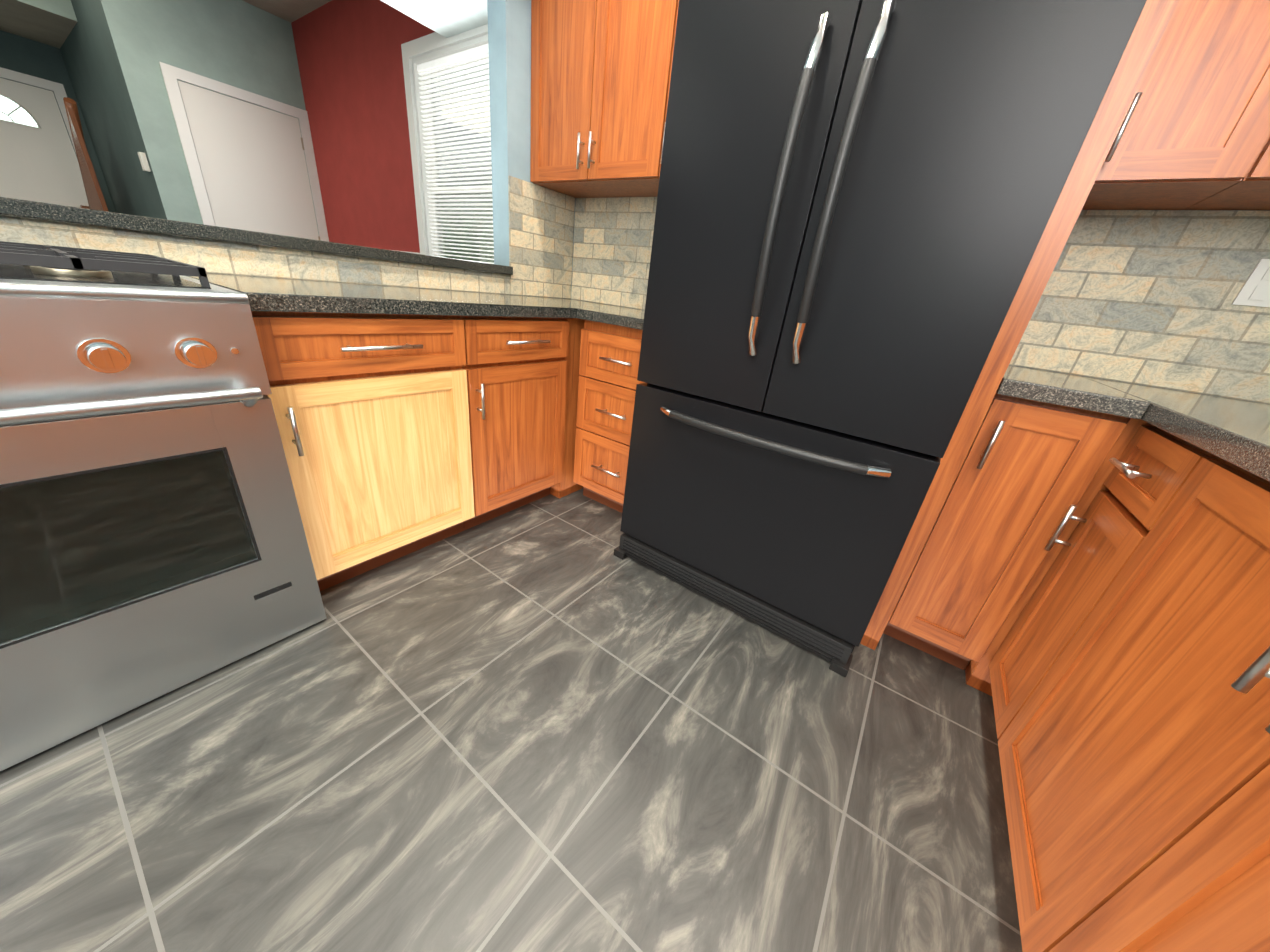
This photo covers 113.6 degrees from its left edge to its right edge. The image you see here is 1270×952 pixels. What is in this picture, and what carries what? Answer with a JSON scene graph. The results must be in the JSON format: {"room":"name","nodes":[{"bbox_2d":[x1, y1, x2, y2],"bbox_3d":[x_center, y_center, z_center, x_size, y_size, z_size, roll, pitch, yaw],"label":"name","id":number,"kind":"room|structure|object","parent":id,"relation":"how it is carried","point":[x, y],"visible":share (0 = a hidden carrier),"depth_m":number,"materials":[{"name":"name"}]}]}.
{"room":"kitchen","nodes":[
{"label":"kitchen","id":0,"kind":"room"},
{"bbox_2d":[0,30,117,228],"bbox_3d":[-6.008,-2.563,3.259,0.120,2.700,4.600,22,28,30],"label":"wall","id":1,"kind":"structure","parent":0,"point":[20,54],"depth_m":3.68,"materials":[{"name":"teal paint"}]},
{"bbox_2d":[0,67,88,224],"bbox_3d":[-5.558,-2.471,3.872,0.060,2.130,0.870,22,28,30],"label":"front door","id":2,"kind":"structure","parent":1,"relation":"in","point":[38,161],"depth_m":3.76,"materials":[{"name":"white"}]},
{"bbox_2d":[60,0,318,234],"bbox_3d":[-4.131,-2.703,4.072,2.019,2.699,1.100,22,28,30],"label":"wall","id":3,"kind":"structure","parent":0,"point":[114,53],"depth_m":3.20,"materials":[{"name":"teal paint"}]},
{"bbox_2d":[137,152,149,171],"bbox_3d":[-3.704,-2.370,3.135,0.070,0.115,0.028,22,28,30],"label":"light switch","id":4,"kind":"object","parent":3,"relation":"attached to","point":[143,161],"visible":1,"depth_m":3.12,"materials":[{"name":"white plastic"}]},
{"bbox_2d":[159,62,328,252],"bbox_3d":[-3.258,-2.134,3.752,0.070,2.120,0.895,22,28,30],"label":"closet door","id":5,"kind":"structure","parent":3,"relation":"in","point":[250,161],"depth_m":3.48,"materials":[{"name":"white"}]},
{"bbox_2d":[243,0,331,22],"bbox_3d":[-4.161,-3.140,1.656,4.320,0.060,4.840,22,28,30],"label":"ceiling","id":6,"kind":"structure","parent":0,"point":[290,11],"depth_m":3.22,"materials":[{"name":"paint"}]},
{"bbox_2d":[0,0,77,48],"bbox_3d":[-5.703,-3.302,2.045,1.100,0.299,3.500,22,28,30],"label":"beam","id":7,"kind":"structure","parent":6,"relation":"attached to","point":[51,22],"depth_m":3.22,"materials":[{"name":"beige paint"}]},
{"bbox_2d":[0,488,1022,951],"bbox_3d":[-2.770,0.032,1.749,8.510,0.060,4.840,22,28,30],"label":"floor","id":8,"kind":"structure","parent":0,"point":[550,722],"depth_m":0.91,"materials":[{"name":"tile"}]},
{"bbox_2d":[63,97,109,227],"bbox_3d":[-4.948,-2.312,3.962,0.988,1.902,0.228,22,28,30],"label":"stair railing","id":9,"kind":"object","parent":8,"relation":"on","point":[95,197],"visible":0.25,"depth_m":3.51,"materials":[{"name":"brown wood"}]},
{"bbox_2d":[0,241,325,770],"bbox_3d":[-1.336,0.019,0.919,0.750,0.956,0.762,22,28,30],"label":"gas range","id":10,"kind":"object","parent":8,"relation":"on","point":[153,543],"visible":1,"depth_m":0.85,"materials":[{"name":"silver metal"}]},
{"bbox_2d":[251,311,474,590],"bbox_3d":[-1.008,-0.151,1.482,0.655,0.875,0.560,22,28,30],"label":"base cabinet","id":11,"kind":"object","parent":8,"relation":"on","point":[371,411],"visible":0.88,"depth_m":1.27,"materials":[{"name":"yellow wood"}]},
{"bbox_2d":[461,316,568,529],"bbox_3d":[-0.701,-0.298,1.889,0.655,0.875,0.498,22,28,30],"label":"base cabinet","id":12,"kind":"object","parent":8,"relation":"on","point":[515,368],"visible":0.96,"depth_m":1.70,"materials":[{"name":"brown wood"}]},
{"bbox_2d":[550,318,583,497],"bbox_3d":[-0.392,-0.467,2.345,0.596,0.875,0.648,22,28,30],"label":"base cabinet","id":13,"kind":"object","parent":8,"relation":"on","point":[567,485],"visible":0.14,"depth_m":1.98,"materials":[{"name":"brown wood"}]},
{"bbox_2d":[187,273,644,329],"bbox_3d":[-0.447,-0.655,1.628,1.096,0.040,1.717,22,28,30],"label":"countertop","id":14,"kind":"structure","parent":13,"relation":"on","point":[267,294],"depth_m":1.31,"materials":[{"name":"stone"}]},
{"bbox_2d":[573,320,644,512],"bbox_3d":[0.072,-0.281,2.057,0.448,0.875,0.655,22,28,30],"label":"base cabinet","id":15,"kind":"object","parent":8,"relation":"on","point":[609,366],"visible":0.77,"depth_m":1.83,"materials":[{"name":"brown wood"}]},
{"bbox_2d":[614,0,1146,677],"bbox_3d":[0.590,-0.443,1.418,0.914,1.805,0.848,22,28,30],"label":"fridge","id":16,"kind":"object","parent":8,"relation":"on","point":[856,204],"visible":1,"depth_m":1.04,"materials":[{"name":"black stainless steel"},{"name":"chrome"}]},
{"bbox_2d":[883,393,1127,669],"bbox_3d":[1.144,0.144,1.401,0.250,0.875,0.655,22,28,30],"label":"base cabinet","id":17,"kind":"object","parent":8,"relation":"on","point":[1027,472],"visible":0.94,"depth_m":1.14,"materials":[{"name":"brown wood"}]},
{"bbox_2d":[996,365,1149,418],"bbox_3d":[1.199,-0.271,1.217,0.256,0.040,0.645,22,28,30],"label":"countertop","id":18,"kind":"structure","parent":17,"relation":"on","point":[1065,389],"depth_m":0.99,"materials":[{"name":"stone"}]},
{"bbox_2d":[860,0,1179,649],"bbox_3d":[1.092,-0.488,1.218,0.050,2.160,0.646,22,28,30],"label":"panel","id":19,"kind":"object","parent":8,"relation":"on","point":[1150,28],"visible":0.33,"depth_m":0.94,"materials":[{"name":"brown wood"}]},
{"bbox_2d":[965,418,1153,695],"bbox_3d":[1.520,0.279,1.204,0.633,0.875,0.596,22,28,30],"label":"base cabinet","id":20,"kind":"object","parent":8,"relation":"on","point":[977,674],"visible":0.11,"depth_m":1.11,"materials":[{"name":"brown wood"}]},
{"bbox_2d":[989,426,1220,739],"bbox_3d":[1.251,0.401,0.862,0.655,0.875,0.300,22,28,30],"label":"base cabinet","id":21,"kind":"object","parent":8,"relation":"on","point":[1151,472],"visible":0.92,"depth_m":0.94,"materials":[{"name":"brown wood"}]},
{"bbox_2d":[998,458,1269,951],"bbox_3d":[0.888,0.574,0.381,0.655,0.875,0.950,22,28,30],"label":"base cabinet","id":22,"kind":"object","parent":8,"relation":"on","point":[1134,746],"visible":0.98,"depth_m":0.60,"materials":[{"name":"brown wood"}]},
{"bbox_2d":[1082,376,1269,481],"bbox_3d":[0.698,0.282,-0.142,0.630,0.040,3.617,22,28,30],"label":"countertop","id":23,"kind":"structure","parent":22,"relation":"on","point":[1236,432],"depth_m":0.79,"materials":[{"name":"stone"}]},
{"bbox_2d":[487,0,574,298],"bbox_3d":[-0.553,-1.241,2.312,0.120,2.270,0.464,22,28,30],"label":"wall","id":24,"kind":"structure","parent":0,"point":[509,36],"depth_m":1.91,"materials":[{"name":"blue paint"}]},
{"bbox_2d":[508,176,574,298],"bbox_3d":[-0.498,-1.256,2.257,0.009,0.522,0.452,22,28,30],"label":"backsplash","id":25,"kind":"structure","parent":24,"relation":"attached to","point":[541,225],"depth_m":2.23,"materials":[{"name":"tile"}]},
{"bbox_2d":[291,0,1269,403],"bbox_3d":[-1.253,-1.871,2.994,8.510,2.700,0.120,22,28,30],"label":"wall","id":26,"kind":"structure","parent":0,"point":[349,58],"depth_m":3.28,"materials":[{"name":"red paint"}]},
{"bbox_2d":[401,24,493,272],"bbox_3d":[-1.146,-2.037,2.824,1.165,1.465,0.164,22,28,30],"label":"window","id":27,"kind":"structure","parent":26,"relation":"in","point":[447,90],"depth_m":2.83,"materials":[{"name":"white"}]},
{"bbox_2d":[530,0,677,197],"bbox_3d":[-0.091,-1.726,1.848,0.765,0.750,0.369,22,28,30],"label":"wall cabinet","id":28,"kind":"object","parent":26,"relation":"attached to","point":[600,73],"depth_m":1.76,"materials":[{"name":"brown wood"}]},
{"bbox_2d":[571,197,656,309],"bbox_3d":[0.080,-1.144,2.164,1.085,0.522,0.009,22,28,30],"label":"backsplash","id":29,"kind":"structure","parent":26,"relation":"attached to","point":[612,245],"depth_m":2.28,"materials":[{"name":"tile"}]},
{"bbox_2d":[659,0,678,175],"bbox_3d":[0.339,-1.556,1.585,0.295,0.750,0.369,22,28,30],"label":"upper cabinet","id":30,"kind":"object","parent":26,"relation":"attached to","point":[669,86],"depth_m":1.58,"materials":[{"name":"brown wood"}]},
{"bbox_2d":[1009,210,1269,403],"bbox_3d":[1.667,-0.491,1.202,0.885,0.472,0.009,22,28,30],"label":"backsplash","id":31,"kind":"structure","parent":26,"relation":"attached to","point":[1144,297],"depth_m":1.25,"materials":[{"name":"tile"}]},
{"bbox_2d":[1232,259,1269,306],"bbox_3d":[1.723,-0.526,1.135,0.070,0.115,0.008,22,28,30],"label":"electrical outlet plate","id":32,"kind":"object","parent":31,"relation":"attached to","point":[1255,290],"visible":1,"depth_m":1.14,"materials":[{"name":"white plastic"}]},
{"bbox_2d":[1082,0,1269,209],"bbox_3d":[1.385,-1.098,0.960,0.283,0.760,0.369,22,28,30],"label":"wall cabinet","id":33,"kind":"object","parent":26,"relation":"attached to","point":[1194,128],"depth_m":0.95,"materials":[{"name":"brown wood"}]},
{"bbox_2d":[1184,136,1269,209],"bbox_3d":[1.743,-0.956,0.741,0.600,0.760,0.369,22,28,30],"label":"wall cabinet","id":34,"kind":"object","parent":26,"relation":"attached to","point":[1250,190],"depth_m":1.02,"materials":[{"name":"brown wood"}]},
{"bbox_3d":[-1.670,-0.170,1.181,0.120,1.010,3.155,22,28,30],"label":"wall","id":35,"kind":"structure","parent":0,"visible":0},
{"bbox_2d":[0,215,509,294],"bbox_3d":[-1.567,-0.563,0.960,0.009,0.095,3.152,22,28,30],"label":"backsplash","id":36,"kind":"structure","parent":35,"relation":"attached to","point":[220,257],"depth_m":1.37,"materials":[{"name":"tile"}]},
{"bbox_2d":[0,197,512,274],"bbox_3d":[-1.819,-0.722,1.081,0.685,0.038,3.173,22,28,30],"label":"bar","id":37,"kind":"object","parent":35,"relation":"on","point":[36,210],"visible":1,"depth_m":1.25,"materials":[{"name":"grey stone"}]},
{"bbox_3d":[-0.724,-1.776,-0.448,4.190,0.060,4.840,22,28,30],"label":"ceiling","id":38,"kind":"structure","parent":0,"visible":0},
{"bbox_2d":[381,0,487,37],"bbox_3d":[-1.884,-2.003,0.346,1.383,0.429,4.600,22,28,30],"label":"soffit","id":39,"kind":"structure","parent":38,"relation":"attached to","point":[447,18],"depth_m":2.28,"materials":[{"name":"white paint"}]}
]}

